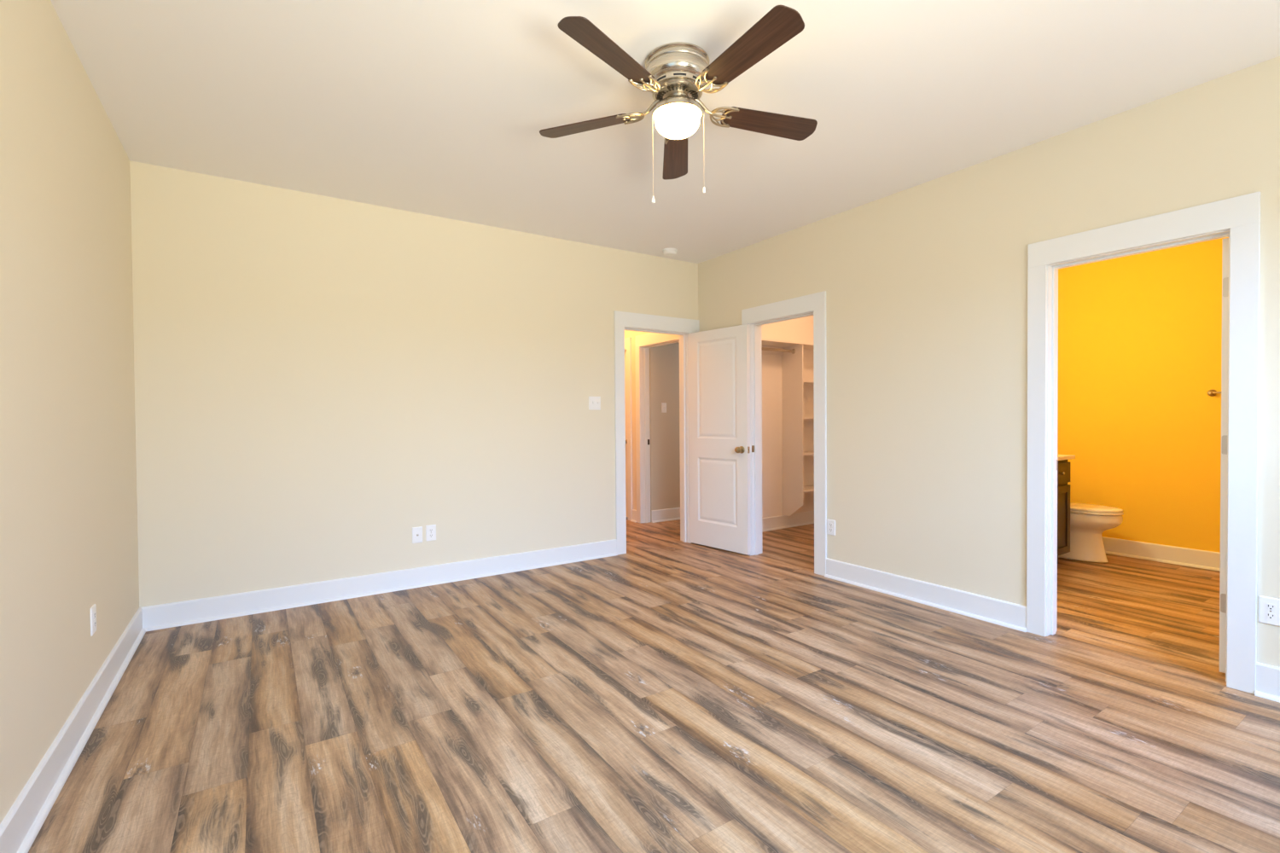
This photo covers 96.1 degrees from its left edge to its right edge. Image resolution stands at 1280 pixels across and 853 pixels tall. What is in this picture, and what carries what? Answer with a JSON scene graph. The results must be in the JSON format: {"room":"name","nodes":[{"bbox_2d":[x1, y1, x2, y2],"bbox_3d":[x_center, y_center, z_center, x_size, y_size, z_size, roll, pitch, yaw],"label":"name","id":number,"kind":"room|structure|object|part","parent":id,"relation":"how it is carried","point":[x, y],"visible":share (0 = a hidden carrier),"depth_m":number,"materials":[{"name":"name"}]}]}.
{"room":"empty bedroom","nodes":[
{"label":"empty bedroom","id":0,"kind":"room"},
{"bbox_2d":[0,0,139,824],"bbox_3d":[-1.530,-0.146,1.109,0.120,2.740,5.540,-1,1,-34],"label":"wall","id":1,"kind":"structure","parent":0,"point":[69,540],"depth_m":2.06,"materials":[{"name":"beige paint"}]},
{"bbox_2d":[0,607,145,852],"bbox_3d":[-1.456,1.152,1.171,0.032,0.140,5.300,-1,1,-34],"label":"baseboard","id":2,"kind":"structure","parent":1,"relation":"attached to","point":[20,828],"depth_m":2.01,"materials":[{"name":"white paint"}]},
{"bbox_2d":[90,604,96,636],"bbox_3d":[-2.317,0.820,2.441,0.009,0.117,0.072,-1,1,-34],"label":"power outlet","id":3,"kind":"object","parent":1,"relation":"attached to","point":[93,609],"visible":1,"depth_m":2.43,"materials":[{"name":"white plastic"}]},
{"bbox_2d":[129,160,814,607],"bbox_3d":[-0.120,-0.221,5.292,6.850,2.740,0.120,-1,1,-34],"label":"wall","id":4,"kind":"structure","parent":0,"point":[321,381],"depth_m":4.02,"materials":[{"name":"beige paint"}]},
{"bbox_2d":[141,539,617,631],"bbox_3d":[-1.566,1.106,4.257,3.257,0.140,0.032,-1,1,-34],"label":"baseboard","id":5,"kind":"structure","parent":4,"relation":"attached to","point":[185,613],"depth_m":3.99,"materials":[{"name":"white paint"}]},
{"bbox_2d":[412,526,422,543],"bbox_3d":[-1.632,0.797,4.221,0.072,0.117,0.015,-1,1,-34],"label":"plate","id":6,"kind":"object","parent":4,"relation":"attached to","point":[416,532],"visible":1,"depth_m":4.22,"materials":[{"name":"white plastic"}]},
{"bbox_2d":[425,524,436,541],"bbox_3d":[-1.553,0.791,4.277,0.072,0.117,0.009,-1,1,-34],"label":"power outlet","id":7,"kind":"object","parent":4,"relation":"attached to","point":[430,530],"visible":1,"depth_m":4.27,"materials":[{"name":"white plastic"}]},
{"bbox_2d":[588,396,600,410],"bbox_3d":[-0.391,-0.204,5.030,0.116,0.117,0.020,-1,1,-34],"label":"light switch","id":8,"kind":"object","parent":4,"relation":"attached to","point":[594,402],"visible":1,"depth_m":5.03,"materials":[{"name":"white plastic"}]},
{"bbox_2d":[613,310,699,554],"bbox_3d":[0.145,0.052,5.471,0.969,2.184,0.156,-1,1,-34],"label":"door frame","id":9,"kind":"structure","parent":4,"relation":"attached to","point":[624,321],"depth_m":5.30,"materials":[{"name":"white paint"}]},
{"bbox_2d":[687,324,750,554],"bbox_3d":[0.722,0.115,5.334,0.165,2.028,0.737,-1,1,-41],"label":"door","id":10,"kind":"structure","parent":4,"relation":"in","point":[719,411],"depth_m":5.29,"materials":[{"name":"white paint"}]},
{"bbox_3d":[0.877,0.207,5.078,0.065,0.064,0.070,-1,1,-41],"label":"knob","id":11,"kind":"part","parent":10,"relation":"part of","materials":[{"name":"gold metal"}]},
{"bbox_2d":[761,338,814,516],"bbox_3d":[1.499,0.047,6.114,1.750,1.869,0.301,-1,1,-34],"label":"closet shelving","id":12,"kind":"object","parent":4,"relation":"attached to","point":[794,489],"visible":0.48,"depth_m":6.21,"materials":[{"name":"white wood"}]},
{"bbox_2d":[762,347,795,354],"bbox_3d":[1.209,-0.800,5.897,1.059,0.056,0.056,-1,1,-34],"label":"closet rod","id":13,"kind":"object","parent":12,"relation":"attached to","point":[793,351],"visible":0.48,"depth_m":6.05,"materials":[{"name":"silver metal"}]},
{"bbox_3d":[1.492,-0.878,6.100,1.750,0.020,0.301,-1,1,-34],"label":"shelf","id":14,"kind":"part","parent":12,"relation":"part of","materials":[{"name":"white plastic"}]},
{"bbox_3d":[1.653,0.054,6.226,0.018,1.849,0.284,-1,1,-34],"label":"panel","id":15,"kind":"part","parent":12,"relation":"part of","materials":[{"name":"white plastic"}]},
{"bbox_3d":[1.921,-0.487,6.399,0.634,0.019,0.282,-1,1,-34],"label":"shelf","id":16,"kind":"part","parent":12,"relation":"part of","materials":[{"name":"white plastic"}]},
{"bbox_3d":[1.930,0.691,6.417,0.634,0.019,0.282,-1,1,-34],"label":"shelf","id":17,"kind":"part","parent":12,"relation":"part of","materials":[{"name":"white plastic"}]},
{"bbox_3d":[1.927,0.296,6.411,0.634,0.019,0.282,-1,1,-34],"label":"shelf","id":18,"kind":"part","parent":12,"relation":"part of","materials":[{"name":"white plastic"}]},
{"bbox_2d":[762,511,814,532],"bbox_3d":[1.743,1.047,6.448,2.504,0.140,0.032,-1,1,-34],"label":"baseboard","id":19,"kind":"structure","parent":4,"relation":"attached to","point":[805,518],"depth_m":6.38,"materials":[{"name":"white paint"}]},
{"bbox_2d":[624,330,648,510],"bbox_3d":[-0.033,-0.246,6.849,0.120,2.740,2.380,-1,1,-34],"label":"wall","id":20,"kind":"structure","parent":0,"point":[628,334],"depth_m":6.81,"materials":[{"name":"beige paint"}]},
{"bbox_2d":[624,351,627,517],"bbox_3d":[-0.290,0.093,7.239,0.165,2.028,0.707,-1,1,-34],"label":"door","id":21,"kind":"structure","parent":20,"relation":"in","point":[625,352],"depth_m":7.03,"materials":[{"name":"white paint"}]},
{"bbox_2d":[624,337,632,520],"bbox_3d":[-0.298,0.029,7.241,0.138,2.184,0.884,-1,1,-34],"label":"door frame","id":22,"kind":"structure","parent":20,"relation":"attached to","point":[627,340],"depth_m":6.86,"materials":[{"name":"white paint"}]},
{"bbox_2d":[630,509,636,522],"bbox_3d":[-0.069,1.056,6.800,0.032,0.140,0.105,-1,1,-34],"label":"baseboard","id":23,"kind":"structure","parent":20,"relation":"attached to","point":[634,512],"depth_m":6.80,"materials":[{"name":"white paint"}]},
{"bbox_2d":[634,332,679,523],"bbox_3d":[0.275,0.037,6.376,0.138,2.184,0.965,-1,1,-34],"label":"door frame","id":24,"kind":"structure","parent":20,"relation":"attached to","point":[642,342],"depth_m":6.69,"materials":[{"name":"white paint"}]},
{"bbox_2d":[28,517,1279,852],"bbox_3d":[0.696,1.186,4.096,7.090,0.050,8.040,-1,1,-34],"label":"floor","id":25,"kind":"structure","parent":0,"point":[667,694],"depth_m":2.31,"materials":[{"name":"wood"}]},
{"bbox_2d":[1057,459,1070,564],"bbox_3d":[2.890,0.704,4.560,1.135,0.868,0.539,-1,1,-34],"label":"vanity cabinet","id":26,"kind":"object","parent":25,"relation":"on","point":[1063,467],"visible":0.21,"depth_m":4.61,"materials":[{"name":"brown wood"}]},
{"bbox_3d":[3.330,0.371,4.570,0.372,0.163,0.020,-1,1,-34],"label":"drawer","id":27,"kind":"part","parent":26,"relation":"part of","materials":[{"name":"brown wood"}]},
{"bbox_3d":[3.333,0.748,4.576,0.372,0.548,0.020,-1,1,-34],"label":"door","id":28,"kind":"part","parent":26,"relation":"part of","materials":[{"name":"brown wood"}]},
{"bbox_2d":[1057,454,1075,460],"bbox_3d":[2.890,0.211,4.559,1.172,0.116,0.533,-1,1,-34],"label":"countertop","id":29,"kind":"structure","parent":26,"relation":"on","point":[1060,457],"depth_m":4.58,"materials":[{"name":"white stone"}]},
{"bbox_2d":[1058,502,1123,563],"bbox_3d":[3.688,0.741,4.956,0.444,0.770,0.753,-1,1,-34],"label":"toilet","id":30,"kind":"object","parent":25,"relation":"on","point":[1088,522],"visible":0.45,"depth_m":4.75,"materials":[{"name":"white ceramic"}]},
{"bbox_3d":[3.757,0.678,4.850,0.368,0.026,0.495,-1,1,-34],"label":"lid","id":31,"kind":"part","parent":30,"relation":"part of","materials":[{"name":"white ceramic"}]},
{"bbox_3d":[3.759,0.704,4.847,0.372,0.020,0.493,-1,1,-34],"label":"seat","id":32,"kind":"part","parent":30,"relation":"part of","materials":[{"name":"white ceramic"}]},
{"bbox_2d":[649,342,680,522],"bbox_3d":[0.833,-0.258,7.264,1.782,2.740,0.120,-1,1,-34],"label":"wall","id":33,"kind":"structure","parent":0,"point":[664,360],"depth_m":6.84,"materials":[{"name":"beige paint"}]},
{"bbox_2d":[661,402,666,413],"bbox_3d":[0.289,-0.223,6.821,0.072,0.117,0.020,-1,1,-34],"label":"light switch","id":34,"kind":"object","parent":33,"relation":"attached to","point":[663,404],"visible":1,"depth_m":6.82,"materials":[{"name":"white plastic"}]},
{"bbox_2d":[651,507,680,523],"bbox_3d":[0.885,1.042,7.221,1.782,0.140,0.032,-1,1,-34],"label":"baseboard","id":35,"kind":"structure","parent":33,"relation":"attached to","point":[667,514],"depth_m":6.83,"materials":[{"name":"white paint"}]},
{"bbox_2d":[50,0,1279,263],"bbox_3d":[0.675,-1.618,4.054,7.090,0.080,8.040,-1,1,-34],"label":"ceiling","id":36,"kind":"structure","parent":0,"point":[433,107],"depth_m":2.66,"materials":[{"name":"white paint"}]},
{"bbox_2d":[662,248,677,255],"bbox_3d":[0.269,-1.571,5.194,0.136,0.043,0.136,-1,1,-34],"label":"smoke detector","id":37,"kind":"object","parent":36,"relation":"attached to","point":[666,252],"visible":1,"depth_m":5.15,"materials":[{"name":"white plastic"}]},
{"bbox_2d":[539,5,817,203],"bbox_3d":[0.190,-1.252,2.406,1.261,0.595,1.213,-1,1,-34],"label":"ceiling fan","id":38,"kind":"object","parent":36,"relation":"hanging from","point":[676,78],"visible":1,"depth_m":2.35,"materials":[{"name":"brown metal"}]},
{"bbox_3d":[-0.245,-1.358,2.601,0.453,0.006,0.138,0,13,21],"label":"fan blade","id":39,"kind":"part","parent":38,"relation":"part of","materials":[{"name":"brown wood"}]},
{"bbox_3d":[-0.110,-1.370,2.112,0.138,0.006,0.453,16,8,38],"label":"fan blade","id":40,"kind":"part","parent":38,"relation":"part of","materials":[{"name":"brown wood"}]},
{"bbox_3d":[0.055,-1.157,2.452,0.003,0.357,0.002,-1,1,-34],"label":"pull chain","id":41,"kind":"part","parent":38,"relation":"part of","materials":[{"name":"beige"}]},
{"bbox_3d":[0.179,-1.347,2.880,0.138,0.006,0.453,-12,-2,2],"label":"fan blade","id":42,"kind":"part","parent":38,"relation":"part of","materials":[{"name":"brown wood"}]},
{"bbox_3d":[0.159,-1.290,2.450,0.191,0.100,0.191,-1,1,-34],"label":"globe","id":43,"kind":"part","parent":38,"relation":"part of","materials":[{"name":"white glass"}]},
{"bbox_3d":[0.272,-1.179,2.452,0.003,0.317,0.002,-1,1,-34],"label":"pull chain","id":44,"kind":"part","parent":38,"relation":"part of","materials":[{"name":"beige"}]},
{"bbox_3d":[0.396,-1.366,2.089,0.138,0.006,0.453,13,-8,-32],"label":"fan blade","id":45,"kind":"part","parent":38,"relation":"part of","materials":[{"name":"brown wood"}]},
{"bbox_3d":[0.575,-1.350,2.564,0.453,0.006,0.138,1,-12,-15],"label":"fan blade","id":46,"kind":"part","parent":38,"relation":"part of","materials":[{"name":"brown wood"}]},
{"bbox_2d":[698,56,1279,667],"bbox_3d":[2.093,-0.210,3.508,0.120,2.740,5.540,-1,1,-34],"label":"wall","id":47,"kind":"structure","parent":0,"point":[925,285],"depth_m":3.51,"materials":[{"name":"beige paint"}]},
{"bbox_2d":[741,290,826,575],"bbox_3d":[1.231,0.054,4.818,0.156,2.184,0.905,-1,1,-34],"label":"door frame","id":48,"kind":"structure","parent":47,"relation":"attached to","point":[814,305],"depth_m":4.61,"materials":[{"name":"white paint"}]},
{"bbox_2d":[826,518,835,535],"bbox_3d":[1.455,0.768,4.381,0.009,0.117,0.072,-1,1,-34],"label":"power outlet","id":49,"kind":"object","parent":47,"relation":"attached to","point":[830,523],"visible":1,"depth_m":4.38,"materials":[{"name":"white plastic"}]},
{"bbox_2d":[824,558,1026,632],"bbox_3d":[1.807,1.087,3.836,0.032,0.140,1.387,-1,1,-34],"label":"baseboard","id":50,"kind":"structure","parent":47,"relation":"attached to","point":[1004,613],"depth_m":3.71,"materials":[{"name":"white paint"}]},
{"bbox_2d":[1026,192,1260,694],"bbox_3d":[2.494,0.074,2.911,0.156,2.184,0.897,-1,1,-34],"label":"door frame","id":51,"kind":"structure","parent":47,"relation":"attached to","point":[1237,218],"depth_m":2.64,"materials":[{"name":"white paint"}]},
{"bbox_2d":[1219,238,1228,673],"bbox_3d":[3.022,0.135,2.872,0.724,2.028,0.165,-1,1,-34],"label":"door","id":52,"kind":"structure","parent":47,"relation":"in","point":[1225,241],"depth_m":2.68,"materials":[{"name":"white paint"}]},
{"bbox_2d":[1254,662,1279,703],"bbox_3d":[3.094,1.107,1.893,0.032,0.140,1.480,-1,1,-34],"label":"baseboard","id":53,"kind":"structure","parent":47,"relation":"attached to","point":[1267,677],"depth_m":2.48,"materials":[{"name":"white paint"}]},
{"bbox_2d":[1258,595,1279,626],"bbox_3d":[2.716,0.796,2.477,0.009,0.117,0.072,-1,1,-34],"label":"power outlet","id":54,"kind":"object","parent":47,"relation":"attached to","point":[1269,608],"visible":1,"depth_m":2.48,"materials":[{"name":"white plastic"}]},
{"bbox_2d":[1264,612,1276,619],"bbox_3d":[2.714,0.815,2.476,0.002,0.025,0.034,-1,1,-34],"label":"socket","id":55,"kind":"object","parent":54,"relation":"attached to","point":[1267,615],"depth_m":2.48,"materials":[{"name":"grey plastic"}]},
{"bbox_2d":[1264,603,1276,610],"bbox_3d":[2.714,0.776,2.475,0.002,0.025,0.034,-1,1,-34],"label":"socket","id":56,"kind":"object","parent":54,"relation":"attached to","point":[1268,607],"depth_m":2.48,"materials":[{"name":"grey plastic"}]},
{"bbox_2d":[1057,237,1228,552],"bbox_3d":[4.643,-0.243,4.411,0.120,2.740,2.830,-1,1,-34],"label":"wall","id":57,"kind":"structure","parent":0,"point":[1140,335],"depth_m":4.85,"materials":[{"name":"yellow paint"}]},
{"bbox_2d":[1102,536,1220,571],"bbox_3d":[4.573,1.057,4.413,0.032,0.140,2.650,-1,1,-34],"label":"baseboard","id":58,"kind":"structure","parent":57,"relation":"attached to","point":[1172,555],"depth_m":4.76,"materials":[{"name":"white paint"}]},
{"bbox_2d":[1207,389,1221,396],"bbox_3d":[4.622,-0.261,4.263,0.078,0.054,0.622,-1,1,-34],"label":"towel bar","id":59,"kind":"object","parent":57,"relation":"attached to","point":[1211,392],"visible":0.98,"depth_m":4.48,"materials":[{"name":"gold metal"}]},
{"bbox_3d":[4.465,-0.263,4.500,0.078,0.054,0.054,-1,1,-34],"label":"post","id":60,"kind":"part","parent":59,"relation":"part of","materials":[{"name":"gold metal"}]}
]}

